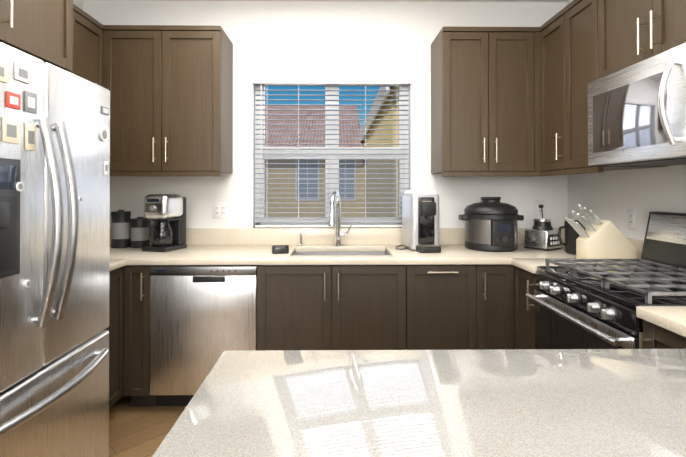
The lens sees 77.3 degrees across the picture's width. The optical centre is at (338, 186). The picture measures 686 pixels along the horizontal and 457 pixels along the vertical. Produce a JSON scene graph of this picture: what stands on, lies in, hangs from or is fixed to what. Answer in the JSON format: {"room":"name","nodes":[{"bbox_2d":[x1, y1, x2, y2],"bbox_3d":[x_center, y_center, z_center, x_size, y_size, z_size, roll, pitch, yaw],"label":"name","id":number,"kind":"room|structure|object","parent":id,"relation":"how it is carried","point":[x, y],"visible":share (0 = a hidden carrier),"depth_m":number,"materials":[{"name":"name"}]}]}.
{"room":"kitchen","nodes":[
{"label":"kitchen","id":0,"kind":"room"},
{"bbox_2d":[73,0,83,10],"bbox_3d":[-1.921,-0.041,-0.044,0.150,2.720,6.400,0,0,-1],"label":"wall","id":1,"kind":"structure","parent":0,"point":[79,4],"depth_m":3.12,"materials":[{"name":"white paint"}]},
{"bbox_2d":[0,0,79,75],"bbox_3d":[-1.559,-0.807,1.561,0.608,0.525,0.949,0,0,-1],"label":"upper cabinet","id":2,"kind":"object","parent":1,"relation":"attached to","point":[48,31],"depth_m":1.85,"materials":[{"name":"brown wood"}]},
{"bbox_2d":[79,9,107,88],"bbox_3d":[-1.686,-0.582,2.622,0.379,0.960,0.422,0,0,-1],"label":"upper cabinet","id":3,"kind":"object","parent":1,"relation":"attached to","point":[93,34],"depth_m":2.73,"materials":[{"name":"brown wood"}]},
{"bbox_2d":[109,395,185,456],"bbox_3d":[-0.051,1.369,-0.033,3.890,0.100,6.700,0,0,-1],"label":"floor","id":4,"kind":"structure","parent":0,"point":[138,431],"depth_m":2.38,"materials":[{"name":"brown wood"}]},
{"bbox_2d":[0,42,109,456],"bbox_3d":[-1.410,0.431,1.553,0.870,1.800,0.910,0,0,-1],"label":"refrigerator","id":5,"kind":"object","parent":4,"relation":"on","point":[54,236],"visible":1,"depth_m":1.57,"materials":[{"name":"grey metal"}]},
{"bbox_2d":[104,265,135,408],"bbox_3d":[-1.546,0.900,2.288,0.652,0.872,0.491,0,0,-1],"label":"base cabinet","id":6,"kind":"object","parent":4,"relation":"on","point":[122,280],"depth_m":2.51,"materials":[{"name":"brown wood"}]},
{"bbox_2d":[136,265,152,406],"bbox_3d":[-1.552,0.904,2.816,0.652,0.872,0.670,0,0,-1],"label":"base cabinet","id":7,"kind":"object","parent":4,"relation":"on","point":[143,275],"depth_m":2.52,"materials":[{"name":"brown wood"}]},
{"bbox_2d":[109,235,132,270],"bbox_3d":[-1.541,0.379,2.273,0.660,0.155,0.460,0,0,-1],"label":"countertop","id":8,"kind":"structure","parent":7,"relation":"on","point":[119,257],"depth_m":2.56,"materials":[{"name":"beige stone"}]},
{"bbox_2d":[150,265,257,405],"bbox_3d":[-0.800,0.906,2.833,0.622,0.868,0.639,0,0,-1],"label":"dishwasher","id":9,"kind":"object","parent":4,"relation":"on","point":[203,318],"visible":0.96,"depth_m":2.52,"materials":[{"name":"grey metal"}]},
{"bbox_2d":[152,349,685,456],"bbox_3d":[0.729,0.864,0.324,2.018,0.915,1.588,0,0,-1],"label":"kitchen island","id":10,"kind":"object","parent":4,"relation":"on","point":[481,403],"visible":1,"depth_m":0.80,"materials":[{"name":"quartz"},{"name":"dark wood"}]},
{"bbox_2d":[384,265,467,349],"bbox_3d":[0.607,0.904,2.857,0.524,0.872,0.638,0,0,-1],"label":"base cabinet","id":11,"kind":"object","parent":4,"relation":"on","point":[395,307],"depth_m":2.55,"materials":[{"name":"brown wood"}]},
{"bbox_2d":[110,191,564,264],"bbox_3d":[-0.085,0.385,2.846,3.584,0.711,0.651,0,0,-1],"label":"countertop","id":12,"kind":"structure","parent":11,"relation":"on","point":[338,245],"depth_m":3.01,"materials":[{"name":"beige stone"}]},
{"bbox_2d":[111,210,130,247],"bbox_3d":[-1.532,0.294,3.018,0.126,0.262,0.126,0,0,-1],"label":"canister","id":13,"kind":"object","parent":12,"relation":"on","point":[120,228],"visible":1,"depth_m":2.97,"materials":[{"name":"black plastic"}]},
{"bbox_2d":[130,217,149,247],"bbox_3d":[-1.402,0.320,3.029,0.130,0.212,0.130,0,0,-1],"label":"canister","id":14,"kind":"object","parent":12,"relation":"on","point":[139,232],"visible":0.98,"depth_m":2.98,"materials":[{"name":"black plastic"}]},
{"bbox_2d":[142,194,186,251],"bbox_3d":[-1.179,0.237,2.891,0.185,0.375,0.259,0,0,15],"label":"coffee maker","id":15,"kind":"object","parent":12,"relation":"on","point":[166,213],"visible":1,"depth_m":2.82,"materials":[{"name":"black plastic"}]},
{"bbox_2d":[328,191,351,245],"bbox_3d":[0.013,0.228,3.013,0.172,0.397,0.241,0,0,-1],"label":"faucet","id":16,"kind":"object","parent":12,"relation":"on","point":[338,236],"depth_m":3.09,"materials":[{"name":"silver metal"}]},
{"bbox_2d":[294,252,387,254],"bbox_3d":[0.015,0.602,2.849,0.648,0.276,0.408,0,0,-1],"label":"sink basin","id":17,"kind":"object","parent":12,"relation":"in","point":[295,253],"depth_m":3.05,"materials":[{"name":"silver metal"}]},
{"bbox_2d":[402,190,440,252],"bbox_3d":[0.566,0.224,2.898,0.200,0.400,0.330,0,0,-8],"label":"coffee machine","id":18,"kind":"object","parent":12,"relation":"on","point":[420,221],"visible":1,"depth_m":2.82,"materials":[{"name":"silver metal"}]},
{"bbox_2d":[459,197,523,251],"bbox_3d":[1.044,0.247,2.935,0.420,0.355,0.373,0,0,-1],"label":"pressure cooker","id":19,"kind":"object","parent":12,"relation":"on","point":[491,224],"visible":1,"depth_m":2.80,"materials":[{"name":"black plastic"}]},
{"bbox_2d":[524,218,561,250],"bbox_3d":[1.401,0.322,2.939,0.172,0.205,0.179,0,0,-31],"label":"blender","id":20,"kind":"object","parent":12,"relation":"on","point":[541,234],"visible":0.94,"depth_m":2.89,"materials":[{"name":"silver metal"}]},
{"bbox_2d":[558,220,585,253],"bbox_3d":[1.476,0.320,2.723,0.171,0.206,0.120,0,0,-1],"label":"mug","id":21,"kind":"object","parent":12,"relation":"on","point":[571,235],"visible":0.67,"depth_m":2.69,"materials":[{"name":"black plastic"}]},
{"bbox_2d":[468,264,507,349],"bbox_3d":[0.913,0.904,2.844,0.294,0.872,0.672,0,0,-1],"label":"base cabinet","id":22,"kind":"object","parent":4,"relation":"on","point":[487,284],"depth_m":2.55,"materials":[{"name":"brown wood"}]},
{"bbox_2d":[509,235,643,272],"bbox_3d":[1.360,0.380,2.403,0.704,0.155,0.269,0,0,-1],"label":"countertop","id":23,"kind":"structure","parent":22,"relation":"on","point":[527,259],"depth_m":2.56,"materials":[{"name":"beige stone"}]},
{"bbox_2d":[564,204,636,262],"bbox_3d":[1.466,0.259,2.413,0.358,0.324,0.110,0,0,-1],"label":"knife block","id":24,"kind":"object","parent":23,"relation":"on","point":[601,239],"visible":0.98,"depth_m":2.36,"materials":[{"name":"light wood"},{"name":"stainless steel"}]},
{"bbox_2d":[508,264,537,348],"bbox_3d":[1.353,0.901,2.415,0.720,0.872,0.305,0,0,-1],"label":"base cabinet","id":25,"kind":"object","parent":4,"relation":"on","point":[521,309],"depth_m":2.48,"materials":[{"name":"brown wood"}]},
{"bbox_2d":[526,211,685,348],"bbox_3d":[1.342,0.731,1.879,0.735,1.205,0.758,0,0,-1],"label":"range","id":26,"kind":"object","parent":4,"relation":"on","point":[592,304],"visible":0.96,"depth_m":1.90,"materials":[{"name":"black metal"}]},
{"bbox_2d":[639,320,685,348],"bbox_3d":[1.392,0.893,1.308,0.668,0.872,0.371,0,0,-1],"label":"base cabinet","id":27,"kind":"object","parent":4,"relation":"on","point":[653,336],"depth_m":1.42,"materials":[{"name":"brown wood"}]},
{"bbox_2d":[630,265,685,336],"bbox_3d":[1.381,0.372,1.312,0.687,0.155,0.368,0,0,-1],"label":"countertop","id":28,"kind":"structure","parent":27,"relation":"on","point":[671,318],"depth_m":1.40,"materials":[{"name":"beige stone"}]},
{"bbox_2d":[84,0,567,228],"bbox_3d":[-0.090,-0.017,3.252,3.890,2.720,0.150,0,0,-1],"label":"wall","id":29,"kind":"structure","parent":0,"point":[322,36],"depth_m":3.19,"materials":[{"name":"white paint"}]},
{"bbox_2d":[108,25,232,175],"bbox_3d":[-1.177,-0.579,2.976,0.790,0.960,0.379,0,0,-1],"label":"upper cabinet","id":30,"kind":"object","parent":29,"relation":"attached to","point":[170,87],"depth_m":2.83,"materials":[{"name":"brown wood"}]},
{"bbox_2d":[213,202,227,217],"bbox_3d":[-0.872,0.174,3.160,0.116,0.120,0.008,0,0,-1],"label":"electrical outlet","id":31,"kind":"object","parent":29,"relation":"attached to","point":[220,209],"visible":1,"depth_m":3.16,"materials":[{"name":"white plastic"}]},
{"bbox_2d":[255,227,401,227],"bbox_3d":[-0.050,0.325,3.249,1.166,0.033,0.148,0,0,-1],"label":"window sill","id":32,"kind":"structure","parent":29,"relation":"attached to","point":[327,227],"depth_m":3.24,"materials":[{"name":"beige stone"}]},
{"bbox_2d":[255,84,408,224],"bbox_3d":[-0.050,-0.269,3.280,1.166,1.151,0.070,0,0,-1],"label":"window","id":33,"kind":"structure","parent":29,"relation":"in","point":[259,197],"depth_m":3.26,"materials":[{"name":"white plastic"}]},
{"bbox_2d":[251,71,412,226],"bbox_3d":[-0.049,-0.275,3.203,1.200,1.155,0.070,0,0,-1],"label":"window blinds","id":34,"kind":"object","parent":33,"relation":"attached to","point":[278,77],"visible":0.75,"depth_m":3.19,"materials":[{"name":"white plastic"}]},
{"bbox_2d":[265,159,398,216],"bbox_3d":[-0.050,-0.270,3.296,1.130,1.113,0.022,0,0,-1],"label":"window panel","id":35,"kind":"object","parent":33,"relation":"in","point":[316,191],"depth_m":3.30,"materials":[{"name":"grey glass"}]},
{"bbox_2d":[431,27,539,175],"bbox_3d":[1.013,-0.579,3.018,0.650,0.960,0.347,0,0,-1],"label":"upper cabinet","id":36,"kind":"object","parent":29,"relation":"attached to","point":[509,101],"depth_m":2.85,"materials":[{"name":"brown wood"}]},
{"bbox_2d":[535,200,544,216],"bbox_3d":[1.496,0.163,3.188,0.070,0.120,0.008,0,0,-1],"label":"electrical outlet","id":37,"kind":"object","parent":29,"relation":"attached to","point":[538,211],"visible":0.85,"depth_m":3.19,"materials":[{"name":"white plastic"}]},
{"bbox_2d":[152,0,568,2],"bbox_3d":[-0.051,-1.451,-0.012,3.890,0.100,6.700,0,0,-1],"label":"ceiling","id":38,"kind":"structure","parent":0,"point":[553,1],"depth_m":3.17,"materials":[{"name":"white paint"}]},
{"bbox_2d":[567,0,685,239],"bbox_3d":[1.818,-0.041,-0.001,0.150,2.720,6.400,0,0,-1],"label":"wall","id":39,"kind":"structure","parent":0,"point":[613,196],"depth_m":2.54,"materials":[{"name":"white paint"}]},
{"bbox_2d":[536,5,567,171],"bbox_3d":[1.506,-0.581,2.685,0.408,0.960,0.371,0,0,-1],"label":"upper cabinet","id":40,"kind":"object","parent":39,"relation":"attached to","point":[551,37],"depth_m":2.71,"materials":[{"name":"brown wood"}]},
{"bbox_2d":[568,0,667,171],"bbox_3d":[1.529,-0.583,2.391,0.368,0.960,0.419,0,0,-1],"label":"upper cabinet","id":41,"kind":"object","parent":39,"relation":"attached to","point":[585,17],"depth_m":2.39,"materials":[{"name":"brown wood"}]},
{"bbox_2d":[628,208,636,229],"bbox_3d":[1.708,0.188,2.497,0.008,0.120,0.070,0,0,-1],"label":"electrical outlet","id":42,"kind":"object","parent":39,"relation":"attached to","point":[632,218],"visible":1,"depth_m":2.49,"materials":[{"name":"white plastic"}]},
{"bbox_2d":[604,0,685,76],"bbox_3d":[1.536,-0.805,1.853,0.368,0.525,0.764,0,0,-1],"label":"upper cabinet","id":43,"kind":"object","parent":39,"relation":"attached to","point":[635,31],"depth_m":1.93,"materials":[{"name":"brown wood"}]},
{"bbox_2d":[588,43,685,165],"bbox_3d":[1.470,-0.324,1.850,0.500,0.431,0.760,0,0,-1],"label":"microwave","id":44,"kind":"object","parent":43,"relation":"attached to","point":[636,114],"visible":1,"depth_m":1.84,"materials":[{"name":"grey metal"}]},
{"label":"outside","id":45,"kind":"structure","parent":0,"visible":0},
{"bbox_2d":[265,87,398,216],"bbox_3d":[-0.104,0.418,11.675,24.000,8.174,16.600,0,0,-1],"label":"neighboring house","id":46,"kind":"structure","parent":45,"point":[384,199],"depth_m":11.96,"materials":[{"name":"brown paint"}]}
]}

